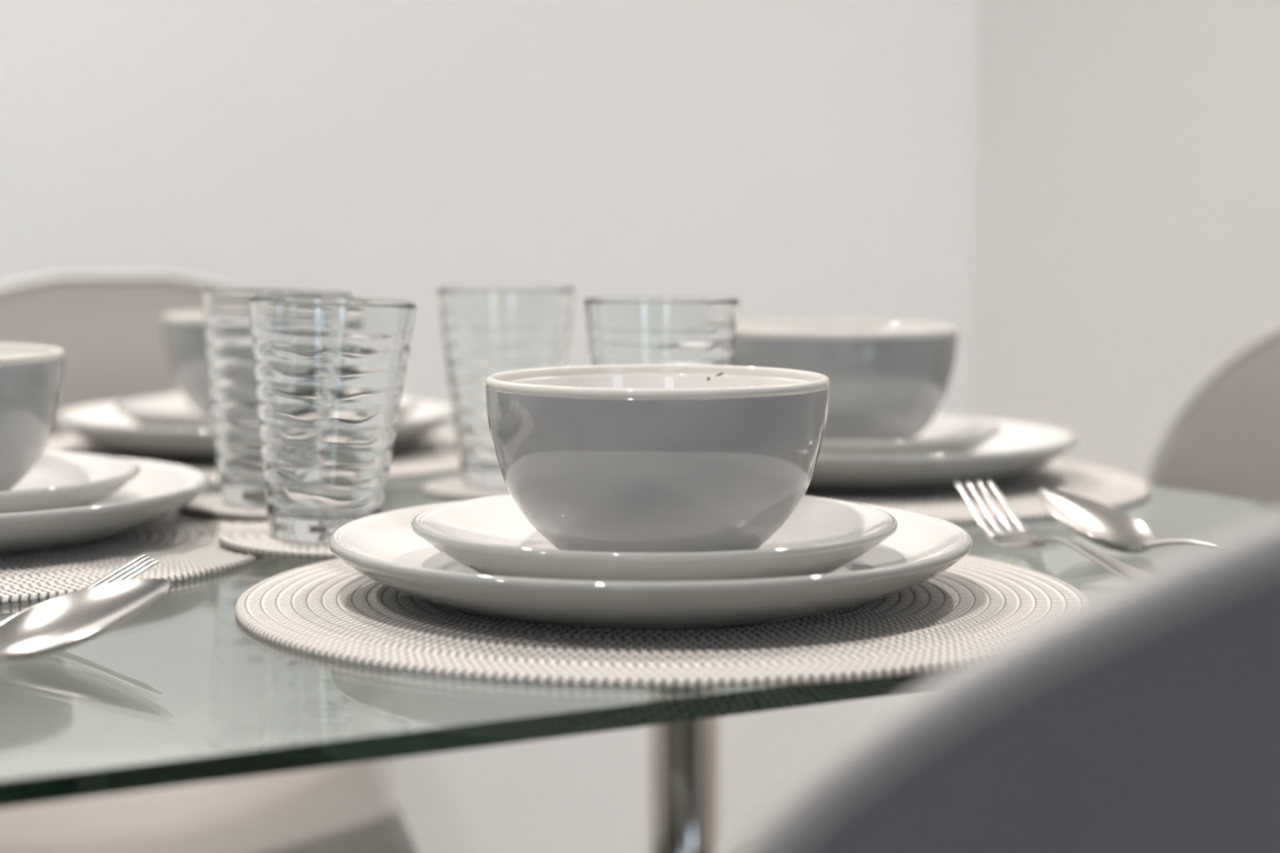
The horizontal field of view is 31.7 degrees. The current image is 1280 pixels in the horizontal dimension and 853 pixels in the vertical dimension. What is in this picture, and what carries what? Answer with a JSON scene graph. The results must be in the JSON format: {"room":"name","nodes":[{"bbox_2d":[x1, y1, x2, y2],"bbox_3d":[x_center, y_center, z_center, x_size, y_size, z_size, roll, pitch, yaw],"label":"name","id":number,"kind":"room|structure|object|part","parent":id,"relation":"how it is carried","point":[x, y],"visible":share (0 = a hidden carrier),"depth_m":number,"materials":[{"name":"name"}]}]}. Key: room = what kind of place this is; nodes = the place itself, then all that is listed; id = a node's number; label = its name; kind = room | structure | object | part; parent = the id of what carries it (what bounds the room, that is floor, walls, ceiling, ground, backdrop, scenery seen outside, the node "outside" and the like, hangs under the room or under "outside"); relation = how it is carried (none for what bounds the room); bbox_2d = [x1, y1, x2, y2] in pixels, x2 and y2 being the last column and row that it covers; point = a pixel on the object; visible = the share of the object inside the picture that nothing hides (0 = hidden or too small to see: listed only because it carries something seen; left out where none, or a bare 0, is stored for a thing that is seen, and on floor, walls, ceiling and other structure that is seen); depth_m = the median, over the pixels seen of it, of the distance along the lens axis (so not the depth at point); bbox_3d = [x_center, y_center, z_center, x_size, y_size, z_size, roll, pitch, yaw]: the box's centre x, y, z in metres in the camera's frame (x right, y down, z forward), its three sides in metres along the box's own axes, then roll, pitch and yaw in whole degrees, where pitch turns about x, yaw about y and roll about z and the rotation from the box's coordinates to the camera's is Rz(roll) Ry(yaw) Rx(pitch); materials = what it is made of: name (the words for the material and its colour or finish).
{"room":"dining room","nodes":[
{"label":"dining room","id":0,"kind":"room"},
{"bbox_2d":[0,0,977,852],"bbox_3d":[-1.672,-0.466,1.664,4.901,2.420,0.080,-3,6,-29],"label":"wall","id":1,"kind":"structure","parent":0,"point":[789,160],"depth_m":2.52,"materials":[{"name":"paint"}]},
{"bbox_2d":[970,0,1279,483],"bbox_3d":[1.661,-0.369,0.644,0.080,2.420,4.961,-3,6,-29],"label":"wall","id":2,"kind":"structure","parent":0,"point":[1126,240],"depth_m":2.58,"materials":[{"name":"paint"}]},
{"bbox_3d":[-0.462,0.984,-0.373,6.737,0.080,6.791,0,5,0],"label":"floor","id":3,"kind":"structure","parent":0,"visible":0},
{"bbox_2d":[0,271,417,852],"bbox_3d":[-0.417,0.311,1.771,0.464,0.849,0.542,-1,6,-10],"label":"dining chair","id":4,"kind":"object","parent":3,"relation":"on","point":[107,326],"visible":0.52,"depth_m":1.86,"materials":[{"name":"plastic"}]},
{"bbox_2d":[0,421,1279,852],"bbox_3d":[-0.126,0.415,1.268,0.873,0.740,0.963,-3,6,-29],"label":"dining table","id":5,"kind":"object","parent":3,"relation":"on","point":[180,692],"visible":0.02,"depth_m":0.78,"materials":[{"name":"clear glass"}]},
{"bbox_2d":[0,578,169,661],"bbox_3d":[-0.274,0.073,0.817,0.203,0.026,0.044,-1,6,-15],"label":"spoon","id":6,"kind":"object","parent":5,"relation":"on","point":[65,622],"visible":1,"depth_m":0.84,"materials":[{"name":"metal"}]},
{"bbox_2d":[82,554,159,589],"bbox_3d":[-0.285,0.070,0.847,0.210,0.026,0.026,-3,6,-29],"label":"fork","id":7,"kind":"object","parent":5,"relation":"on","point":[122,573],"visible":0.37,"depth_m":0.89,"materials":[{"name":"metal"}]},
{"bbox_2d":[0,510,268,604],"bbox_3d":[-0.353,0.058,1.095,0.356,0.004,0.356,5,7,42],"label":"placemat","id":8,"kind":"object","parent":5,"relation":"on","point":[186,546],"visible":0.39,"depth_m":1.04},
{"bbox_2d":[0,457,210,556],"bbox_3d":[-0.350,0.041,1.119,0.269,0.026,0.269,-1,6,-9],"label":"dinner plate","id":9,"kind":"object","parent":8,"relation":"on","point":[161,489],"visible":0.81,"depth_m":1.05,"materials":[{"name":"ceramic"}]},
{"bbox_2d":[0,451,140,513],"bbox_3d":[-0.352,0.034,1.118,0.204,0.024,0.204,-1,6,-13],"label":"plate","id":10,"kind":"object","parent":9,"relation":"on","point":[59,480],"visible":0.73,"depth_m":1.14,"materials":[{"name":"ceramic"}]},
{"bbox_2d":[0,342,65,491],"bbox_3d":[-0.358,0.001,1.115,0.144,0.077,0.144,2,6,23],"label":"bowl","id":11,"kind":"object","parent":10,"relation":"on","point":[32,376],"visible":0.97,"depth_m":1.09,"materials":[{"name":"grey ceramic"}]},
{"bbox_2d":[177,494,268,519],"bbox_3d":[-0.200,0.044,1.218,0.100,0.009,0.100,-5,8,-45],"label":"coaster","id":12,"kind":"object","parent":5,"relation":"on","point":[206,505],"visible":0.28,"depth_m":1.18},
{"bbox_2d":[200,287,352,507],"bbox_3d":[-0.195,-0.017,1.216,0.080,0.118,0.080,-4,7,-35],"label":"tumbler","id":13,"kind":"object","parent":12,"relation":"on","point":[226,312],"visible":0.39,"depth_m":1.19,"materials":[{"name":"clear glass"}]},
{"bbox_2d":[44,430,461,486],"bbox_3d":[-0.258,0.017,1.524,0.356,0.004,0.356,-2,6,-21],"label":"placemat","id":14,"kind":"object","parent":5,"relation":"on","point":[436,453],"visible":0.12,"depth_m":1.49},
{"bbox_2d":[55,400,453,462],"bbox_3d":[-0.258,0.002,1.527,0.269,0.026,0.269,-5,8,-45],"label":"dinner plate","id":15,"kind":"object","parent":14,"relation":"on","point":[100,424],"visible":0.46,"depth_m":1.44,"materials":[{"name":"ceramic"}]},
{"bbox_2d":[114,393,420,429],"bbox_3d":[-0.251,-0.005,1.526,0.204,0.024,0.204,1,6,14],"label":"plate","id":16,"kind":"object","parent":15,"relation":"on","point":[171,411],"visible":0.31,"depth_m":1.49,"materials":[{"name":"ceramic"}]},
{"bbox_2d":[161,311,213,414],"bbox_3d":[-0.249,-0.038,1.523,0.144,0.077,0.144,1,6,14],"label":"bowl","id":17,"kind":"object","parent":16,"relation":"on","point":[183,332],"visible":0.15,"depth_m":1.48,"materials":[{"name":"grey ceramic"}]},
{"bbox_2d":[217,523,338,560],"bbox_3d":[-0.154,0.055,1.095,0.100,0.009,0.100,-5,8,-44],"label":"coaster","id":18,"kind":"object","parent":5,"relation":"on","point":[254,539],"visible":0.31,"depth_m":1.06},
{"bbox_2d":[248,293,416,543],"bbox_3d":[-0.148,-0.004,1.089,0.080,0.118,0.080,1,5,7],"label":"tumbler","id":19,"kind":"object","parent":18,"relation":"on","point":[330,371],"visible":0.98,"depth_m":1.06,"materials":[{"name":"clear glass"}]},
{"bbox_2d":[421,477,510,500],"bbox_3d":[-0.078,0.036,1.324,0.100,0.004,0.100,5,7,41],"label":"coaster","id":20,"kind":"object","parent":5,"relation":"on","point":[455,489],"visible":0.26,"depth_m":1.30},
{"bbox_2d":[436,286,574,489],"bbox_3d":[-0.078,-0.023,1.319,0.080,0.115,0.080,-4,7,-35],"label":"tumbler","id":21,"kind":"object","parent":20,"relation":"on","point":[486,331],"visible":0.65,"depth_m":1.29,"materials":[{"name":"clear glass"}]},
{"bbox_2d":[235,555,1085,688],"bbox_3d":[0.010,0.072,0.953,0.356,0.004,0.356,-5,7,-40],"label":"placemat","id":22,"kind":"object","parent":5,"relation":"on","point":[328,609],"visible":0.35,"depth_m":0.85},
{"bbox_2d":[328,499,973,630],"bbox_3d":[0.004,0.057,0.952,0.269,0.026,0.269,3,6,29],"label":"dinner plate","id":23,"kind":"object","parent":22,"relation":"on","point":[384,547],"visible":0.62,"depth_m":0.85,"materials":[{"name":"ceramic"}]},
{"bbox_2d":[411,494,897,582],"bbox_3d":[0.006,0.050,0.951,0.204,0.024,0.204,1,6,11],"label":"plate","id":24,"kind":"object","parent":23,"relation":"on","point":[491,535],"visible":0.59,"depth_m":0.89,"materials":[{"name":"ceramic"}]},
{"bbox_2d":[484,364,830,552],"bbox_3d":[0.007,0.017,0.948,0.144,0.077,0.144,3,6,26],"label":"bowl","id":25,"kind":"object","parent":24,"relation":"on","point":[624,458],"visible":0.89,"depth_m":0.89,"materials":[{"name":"grey ceramic"}]},
{"bbox_3d":[0.035,0.382,1.765,0.054,0.712,0.054,-3,6,-29],"label":"leg","id":26,"kind":"part","parent":5,"relation":"part of","materials":[{"name":"silver metal"}]},
{"bbox_2d":[804,460,1150,524],"bbox_3d":[0.124,0.034,1.354,0.370,0.004,0.370,-3,6,-26],"label":"placemat","id":27,"kind":"object","parent":5,"relation":"on","point":[1115,489],"visible":0.16,"depth_m":1.28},
{"bbox_2d":[806,417,1077,493],"bbox_3d":[0.129,0.017,1.373,0.274,0.026,0.274,-3,6,-26],"label":"dinner plate","id":28,"kind":"object","parent":27,"relation":"on","point":[1020,448],"visible":0.43,"depth_m":1.27,"materials":[{"name":"ceramic"}]},
{"bbox_2d":[818,413,1001,456],"bbox_3d":[0.116,0.011,1.367,0.204,0.024,0.204,-4,7,-34],"label":"plate","id":29,"kind":"object","parent":28,"relation":"on","point":[947,434],"visible":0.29,"depth_m":1.29,"materials":[{"name":"ceramic"}]},
{"bbox_2d":[732,320,958,440],"bbox_3d":[0.119,-0.022,1.360,0.144,0.077,0.144,1,6,15],"label":"bowl","id":30,"kind":"object","parent":29,"relation":"on","point":[889,380],"visible":0.57,"depth_m":1.30,"materials":[{"name":"grey ceramic"}]},
{"bbox_2d":[955,480,1140,579],"bbox_3d":[0.199,0.050,1.054,0.026,0.026,0.210,-2,6,-16],"label":"fork","id":31,"kind":"object","parent":5,"relation":"on","point":[1025,539],"visible":0.91,"depth_m":1.11,"materials":[{"name":"metal"}]},
{"bbox_3d":[0.209,0.061,1.020,0.019,0.011,0.136,-2,6,-16],"label":"handle","id":32,"kind":"part","parent":31,"relation":"part of","materials":[{"name":"metal"}]},
{"bbox_2d":[1038,487,1208,554],"bbox_3d":[0.261,0.051,1.046,0.045,0.026,0.204,-4,7,-36],"label":"spoon","id":33,"kind":"object","parent":5,"relation":"on","point":[1106,526],"visible":0.98,"depth_m":1.11,"materials":[{"name":"metal"}]},
{"bbox_3d":[0.281,0.061,1.019,0.019,0.011,0.136,-4,7,-36],"label":"handle","id":34,"kind":"part","parent":33,"relation":"part of","materials":[{"name":"metal"}]},
{"bbox_3d":[0.011,0.051,1.170,0.100,0.004,0.100,-2,6,-22],"label":"coaster","id":35,"kind":"object","parent":5,"relation":"on","visible":0},
{"bbox_2d":[583,295,739,365],"bbox_3d":[0.011,-0.008,1.164,0.080,0.115,0.080,3,6,26],"label":"tumbler","id":36,"kind":"object","parent":35,"relation":"on","point":[651,329],"visible":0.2,"depth_m":1.13,"materials":[{"name":"clear glass"}]},
{"bbox_2d":[726,514,1279,852],"bbox_3d":[0.106,0.404,0.796,0.464,0.849,0.542,-3,6,-29],"label":"dining chair","id":37,"kind":"object","parent":3,"relation":"on","point":[1140,713],"visible":1,"depth_m":0.49,"materials":[{"name":"plastic"}]},
{"bbox_2d":[1146,324,1279,505],"bbox_3d":[0.371,0.333,1.540,0.542,0.849,0.464,-3,6,-29],"label":"dining chair","id":38,"kind":"object","parent":3,"relation":"on","point":[1224,440],"visible":0.14,"depth_m":1.76,"materials":[{"name":"plastic"}]}
]}

